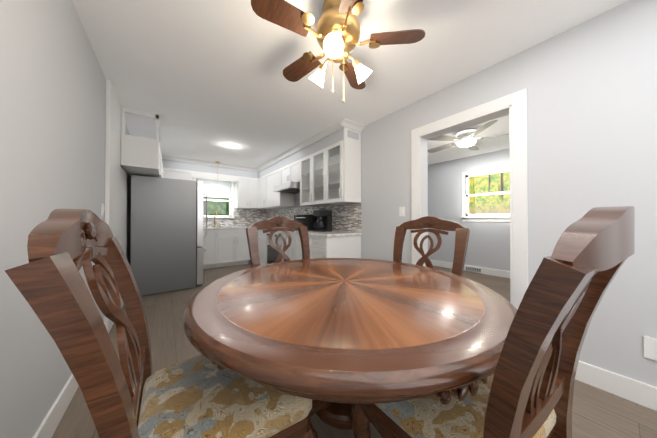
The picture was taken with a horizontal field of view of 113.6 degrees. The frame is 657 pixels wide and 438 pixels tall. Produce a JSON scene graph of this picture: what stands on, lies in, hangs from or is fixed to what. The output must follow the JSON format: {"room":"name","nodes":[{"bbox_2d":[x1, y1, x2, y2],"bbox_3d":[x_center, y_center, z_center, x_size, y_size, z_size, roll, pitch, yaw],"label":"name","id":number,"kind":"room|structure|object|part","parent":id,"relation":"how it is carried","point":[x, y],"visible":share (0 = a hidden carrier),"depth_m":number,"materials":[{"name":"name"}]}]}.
{"room":"kitchen","nodes":[
{"label":"kitchen","id":0,"kind":"room"},
{"bbox_2d":[0,0,130,437],"bbox_3d":[-1.798,-0.112,1.502,0.120,2.450,7.740,0,-1,-37],"label":"wall","id":1,"kind":"structure","parent":0,"point":[52,113],"depth_m":0.99,"materials":[{"name":"white paint"}]},
{"bbox_2d":[32,321,105,437],"bbox_3d":[-0.809,1.036,0.290,0.016,0.135,4.390,0,-1,-37],"label":"baseboard","id":2,"kind":"structure","parent":1,"relation":"attached to","point":[48,426],"depth_m":1.15,"materials":[{"name":"white wood"}]},
{"bbox_2d":[101,203,104,216],"bbox_3d":[-2.061,-0.073,1.966,0.014,0.118,0.075,0,-1,-37],"label":"light switch","id":3,"kind":"object","parent":1,"relation":"attached to","point":[102,209],"visible":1,"depth_m":1.95,"materials":[{"name":"white plastic"}]},
{"bbox_2d":[104,79,126,333],"bbox_3d":[-2.461,-0.103,2.511,0.029,2.449,1.130,0,-1,-37],"label":"trim","id":4,"kind":"structure","parent":1,"relation":"attached to","point":[115,197],"depth_m":2.27,"materials":[{"name":"white wood"}]},
{"bbox_2d":[121,107,163,177],"bbox_3d":[-2.854,-0.974,3.404,0.403,0.693,1.800,0,-1,-37],"label":"upper cabinet","id":5,"kind":"object","parent":1,"relation":"attached to","point":[141,156],"visible":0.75,"depth_m":2.69,"materials":[{"name":"white wood"}]},
{"bbox_2d":[162,159,248,226],"bbox_3d":[-2.940,-0.081,5.408,2.745,2.450,0.120,0,-1,-37],"label":"wall","id":6,"kind":"structure","parent":0,"point":[233,204],"depth_m":5.66,"materials":[{"name":"white paint"}]},
{"bbox_2d":[163,168,194,180],"bbox_3d":[-3.363,-0.661,4.800,0.530,0.800,0.340,0,-1,-37],"label":"upper cabinet","id":7,"kind":"object","parent":6,"relation":"attached to","point":[170,173],"depth_m":4.68,"materials":[{"name":"white wood"}]},
{"bbox_2d":[193,177,234,218],"bbox_3d":[-2.887,-0.501,5.420,0.940,1.030,0.170,0,-1,-37],"label":"kitchen window","id":8,"kind":"structure","parent":6,"relation":"in","point":[221,203],"depth_m":5.50,"materials":[{"name":"white wood"}]},
{"bbox_2d":[204,209,264,226],"bbox_3d":[-2.892,-0.012,5.365,2.670,0.479,0.004,0,-1,-37],"label":"tile backsplash","id":9,"kind":"structure","parent":6,"relation":"attached to","point":[243,217],"depth_m":5.78,"materials":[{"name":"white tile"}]},
{"bbox_2d":[235,176,254,208],"bbox_3d":[-2.165,-0.654,5.700,0.510,0.800,0.340,0,-1,-37],"label":"upper cabinet","id":10,"kind":"object","parent":6,"relation":"attached to","point":[244,186],"depth_m":5.54,"materials":[{"name":"white wood"}]},
{"bbox_2d":[72,0,629,167],"bbox_3d":[0.497,-1.353,3.235,5.860,0.060,7.740,0,-1,-37],"label":"ceiling","id":11,"kind":"structure","parent":0,"point":[205,80],"depth_m":1.84,"materials":[{"name":"white paint"}]},
{"bbox_2d":[163,155,255,171],"bbox_3d":[-2.694,-1.270,5.069,1.920,0.075,0.075,0,-1,-37],"label":"crown molding","id":12,"kind":"structure","parent":11,"relation":"attached to","point":[166,157],"depth_m":4.96,"materials":[{"name":"white wood"}]},
{"bbox_2d":[163,159,257,177],"bbox_3d":[-2.780,-1.182,5.257,2.010,0.247,0.316,0,-1,-37],"label":"ceiling soffit","id":13,"kind":"structure","parent":11,"relation":"attached to","point":[172,164],"depth_m":5.02,"materials":[{"name":"white paint"}]},
{"bbox_2d":[215,162,220,192],"bbox_3d":[-2.590,-0.943,5.028,0.120,0.728,0.117,0,-1,-37],"label":"pendant light","id":14,"kind":"object","parent":11,"relation":"hanging from","point":[217,189],"visible":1,"depth_m":4.99,"materials":[{"name":"gold metal"}]},
{"bbox_2d":[258,127,343,177],"bbox_3d":[-0.798,-1.187,4.577,0.316,0.247,3.784,0,-1,-37],"label":"ceiling soffit","id":15,"kind":"structure","parent":11,"relation":"attached to","point":[330,139],"depth_m":3.74,"materials":[{"name":"white paint"}]},
{"bbox_2d":[256,118,348,171],"bbox_3d":[-0.834,-1.277,4.289,0.075,0.075,3.562,0,-1,-37],"label":"crown molding","id":16,"kind":"structure","parent":11,"relation":"attached to","point":[340,124],"depth_m":3.59,"materials":[{"name":"white wood"}]},
{"bbox_2d":[251,0,424,102],"bbox_3d":[0.029,-1.036,1.367,1.004,0.605,1.018,0,-1,-37],"label":"ceiling fan","id":17,"kind":"object","parent":11,"relation":"hanging from","point":[336,33],"visible":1,"depth_m":1.29,"materials":[{"name":"brown wood"}]},
{"bbox_2d":[427,120,508,152],"bbox_3d":[2.104,-1.208,3.316,1.251,0.230,1.245,0,-1,-37],"label":"ceiling fan","id":18,"kind":"object","parent":11,"relation":"hanging from","point":[465,137],"visible":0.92,"depth_m":3.20,"materials":[{"name":"silver metal"}]},
{"bbox_2d":[52,263,656,437],"bbox_3d":[0.497,1.157,3.215,5.860,0.060,7.740,0,-1,-37],"label":"floor","id":19,"kind":"structure","parent":0,"point":[598,413],"depth_m":1.32,"materials":[{"name":"brown wood"}]},
{"bbox_2d":[5,209,317,437],"bbox_3d":[-0.436,0.546,0.743,0.643,1.138,0.576,0,-1,-37],"label":"chair","id":20,"kind":"object","parent":19,"relation":"on","point":[200,396],"visible":0.94,"depth_m":0.58,"materials":[{"name":"brown wood"}]},
{"bbox_2d":[131,175,203,295],"bbox_3d":[-2.665,0.262,3.611,0.890,1.735,0.830,0,-1,-37],"label":"fridge","id":21,"kind":"object","parent":19,"relation":"on","point":[163,235],"depth_m":3.25,"materials":[{"name":"silver metal"}]},
{"bbox_3d":[-2.351,0.249,3.847,0.105,1.705,0.824,0,-1,-37],"label":"fridge door","id":22,"kind":"part","parent":21,"relation":"part of","materials":[{"name":"silver metal"}]},
{"bbox_2d":[204,193,206,250],"bbox_3d":[-2.267,0.079,3.879,0.057,0.989,0.660,0,-1,-37],"label":"handle","id":23,"kind":"object","parent":21,"relation":"attached to","point":[206,217],"visible":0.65,"depth_m":3.62,"materials":[{"name":"silver metal"}]},
{"bbox_2d":[203,230,222,268],"bbox_3d":[-2.851,0.703,4.996,0.510,0.876,0.624,0,-1,-37],"label":"base cabinet","id":24,"kind":"object","parent":19,"relation":"on","point":[213,242],"depth_m":4.82,"materials":[{"name":"white wood"}]},
{"bbox_2d":[223,229,249,266],"bbox_3d":[-2.410,0.706,5.327,0.813,0.876,0.624,0,-1,-37],"label":"base cabinet","id":25,"kind":"object","parent":19,"relation":"on","point":[225,247],"depth_m":5.09,"materials":[{"name":"white wood"}]},
{"bbox_2d":[249,230,266,264],"bbox_3d":[-1.334,0.703,5.020,0.624,0.876,1.140,0,-1,-37],"label":"base cabinet","id":26,"kind":"object","parent":19,"relation":"on","point":[261,236],"depth_m":4.65,"materials":[{"name":"white wood"}]},
{"bbox_2d":[204,226,249,229],"bbox_3d":[-2.695,0.246,5.108,2.699,0.040,0.638,0,-1,-37],"label":"countertop","id":27,"kind":"structure","parent":26,"relation":"on","point":[249,226],"depth_m":4.94,"materials":[{"name":"white stone"}]},
{"bbox_2d":[265,228,289,263],"bbox_3d":[-0.800,0.595,4.233,0.704,1.080,0.752,0,-1,-37],"label":"range","id":28,"kind":"object","parent":19,"relation":"on","point":[272,254],"visible":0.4,"depth_m":4.08,"materials":[{"name":"silver metal"}]},
{"bbox_2d":[246,217,309,266],"bbox_3d":[-0.292,0.554,1.756,0.576,1.138,0.643,0,-1,-37],"label":"chair","id":29,"kind":"object","parent":19,"relation":"on","point":[275,223],"visible":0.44,"depth_m":1.93,"materials":[{"name":"brown wood"}]},
{"bbox_2d":[284,233,292,260],"bbox_3d":[-0.393,0.693,3.766,0.624,0.876,0.475,0,-1,-37],"label":"base cabinet","id":30,"kind":"object","parent":19,"relation":"on","point":[289,252],"depth_m":3.59,"materials":[{"name":"white wood"}]},
{"bbox_2d":[293,234,301,259],"bbox_3d":[-0.157,0.691,3.453,0.624,0.876,0.530,0,-1,-37],"label":"base cabinet","id":31,"kind":"object","parent":19,"relation":"on","point":[297,250],"depth_m":3.40,"materials":[{"name":"white wood"}]},
{"bbox_2d":[308,235,360,258],"bbox_3d":[0.082,0.688,3.135,0.624,0.876,0.485,0,-1,-37],"label":"base cabinet","id":32,"kind":"object","parent":19,"relation":"on","point":[337,247],"depth_m":2.93,"materials":[{"name":"white wood"}]},
{"bbox_2d":[283,230,361,236],"bbox_3d":[-0.150,0.233,3.440,0.634,0.040,1.287,0,-1,-37],"label":"countertop","id":33,"kind":"structure","parent":32,"relation":"on","point":[329,234],"depth_m":3.00,"materials":[{"name":"white stone"}]},
{"bbox_2d":[294,215,319,230],"bbox_3d":[-0.339,0.081,3.758,0.446,0.270,0.440,0,-1,-37],"label":"microwave oven","id":34,"kind":"object","parent":33,"relation":"on","point":[308,221],"visible":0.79,"depth_m":3.54,"materials":[{"name":"black plastic"}]},
{"bbox_2d":[313,210,331,231],"bbox_3d":[-0.116,0.045,3.401,0.277,0.335,0.200,0,-1,-37],"label":"coffee maker","id":35,"kind":"object","parent":33,"relation":"on","point":[324,223],"visible":1,"depth_m":3.35,"materials":[{"name":"black plastic"}]},
{"bbox_2d":[183,258,516,437],"bbox_3d":[0.085,0.723,1.145,1.430,0.775,1.430,0,-1,-37],"label":"dining table","id":36,"kind":"object","parent":19,"relation":"on","point":[334,339],"visible":1,"depth_m":0.65,"materials":[{"name":"brown wood"}]},
{"bbox_2d":[393,216,469,275],"bbox_3d":[0.630,0.553,1.600,0.643,1.138,0.576,0,-1,-42],"label":"chair","id":37,"kind":"object","parent":19,"relation":"on","point":[421,224],"visible":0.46,"depth_m":1.73,"materials":[{"name":"brown wood"}]},
{"bbox_2d":[350,206,634,437],"bbox_3d":[0.467,0.546,0.717,0.576,1.138,0.643,0,-1,-31],"label":"chair","id":38,"kind":"object","parent":19,"relation":"on","point":[578,269],"visible":0.9,"depth_m":0.44,"materials":[{"name":"brown wood"}]},
{"bbox_2d":[266,0,656,386],"bbox_3d":[0.493,-0.098,3.222,0.120,2.450,7.740,0,-1,-37],"label":"wall","id":39,"kind":"structure","parent":0,"point":[590,85],"depth_m":1.47,"materials":[{"name":"white paint"}]},
{"bbox_2d":[255,175,274,208],"bbox_3d":[-1.679,-0.654,5.697,0.376,0.800,0.927,0,-1,-37],"label":"upper cabinet","id":40,"kind":"object","parent":39,"relation":"attached to","point":[261,183],"depth_m":5.52,"materials":[{"name":"white wood"}]},
{"bbox_2d":[267,169,293,206],"bbox_3d":[-1.174,-0.659,5.055,0.340,0.800,0.927,0,-1,-37],"label":"upper cabinet","id":41,"kind":"object","parent":39,"relation":"attached to","point":[274,199],"depth_m":4.80,"materials":[{"name":"white wood"}]},
{"bbox_2d":[279,159,314,186],"bbox_3d":[-0.641,-0.865,4.346,0.340,0.400,0.850,0,-1,-37],"label":"upper cabinet","id":42,"kind":"object","parent":39,"relation":"attached to","point":[302,171],"depth_m":3.98,"materials":[{"name":"white wood"}]},
{"bbox_2d":[273,181,299,193],"bbox_3d":[-0.722,-0.600,4.302,0.508,0.119,0.752,0,-1,-37],"label":"range hood","id":43,"kind":"object","parent":42,"relation":"attached to","point":[291,187],"visible":0.77,"depth_m":4.09,"materials":[{"name":"silver metal"}]},
{"bbox_2d":[265,203,360,231],"bbox_3d":[-0.664,-0.018,4.658,0.004,0.479,3.809,0,-1,-37],"label":"tile backsplash","id":44,"kind":"structure","parent":39,"relation":"attached to","point":[346,217],"depth_m":3.55,"materials":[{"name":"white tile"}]},
{"bbox_2d":[346,120,364,131],"bbox_3d":[0.381,-1.287,3.022,0.299,0.075,0.075,0,-1,-37],"label":"crown molding","id":45,"kind":"structure","parent":39,"relation":"attached to","point":[353,125],"depth_m":3.02,"materials":[{"name":"white wood"}]},
{"bbox_2d":[399,206,404,215],"bbox_3d":[0.883,-0.078,2.589,0.014,0.118,0.075,0,-1,-37],"label":"light switch","id":46,"kind":"object","parent":39,"relation":"attached to","point":[401,211],"visible":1,"depth_m":2.58,"materials":[{"name":"white plastic"}]},
{"bbox_2d":[411,88,527,309],"bbox_3d":[1.318,0.051,2.123,0.160,2.135,0.995,0,-1,-37],"label":"door frame","id":47,"kind":"structure","parent":39,"relation":"attached to","point":[513,106],"depth_m":1.76,"materials":[{"name":"white wood"}]},
{"bbox_2d":[575,361,656,410],"bbox_3d":[2.117,1.041,0.937,0.016,0.135,1.850,0,-1,-37],"label":"baseboard","id":48,"kind":"structure","parent":39,"relation":"attached to","point":[634,391],"depth_m":1.34,"materials":[{"name":"white wood"}]},
{"bbox_2d":[643,336,656,360],"bbox_3d":[1.905,0.761,1.224,0.012,0.125,0.125,0,-1,-37],"label":"outlet","id":49,"kind":"object","parent":39,"relation":"attached to","point":[650,347],"visible":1,"depth_m":1.25,"materials":[{"name":"white plastic"}]},
{"bbox_2d":[428,148,509,270],"bbox_3d":[3.423,-0.091,4.109,0.120,2.450,5.640,0,-1,-37],"label":"wall","id":50,"kind":"structure","parent":0,"point":[488,245],"depth_m":4.62,"materials":[{"name":"grey paint"}]},
{"bbox_2d":[430,259,509,278],"bbox_3d":[3.368,1.066,4.058,0.016,0.135,5.400,0,-1,-37],"label":"baseboard","id":51,"kind":"structure","parent":50,"relation":"attached to","point":[497,272],"depth_m":4.33,"materials":[{"name":"white wood"}]},
{"bbox_2d":[464,265,481,272],"bbox_3d":[3.019,1.072,4.496,0.018,0.100,0.320,0,-1,-37],"label":"air vent","id":52,"kind":"object","parent":50,"relation":"attached to","point":[473,269],"visible":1,"depth_m":4.48,"materials":[{"name":"white metal"}]},
{"bbox_2d":[461,165,509,221],"bbox_3d":[3.283,-0.460,4.256,0.170,1.070,1.160,0,-1,-37],"label":"room window","id":53,"kind":"structure","parent":50,"relation":"in","point":[486,197],"depth_m":4.38,"materials":[{"name":"white"}]}
]}

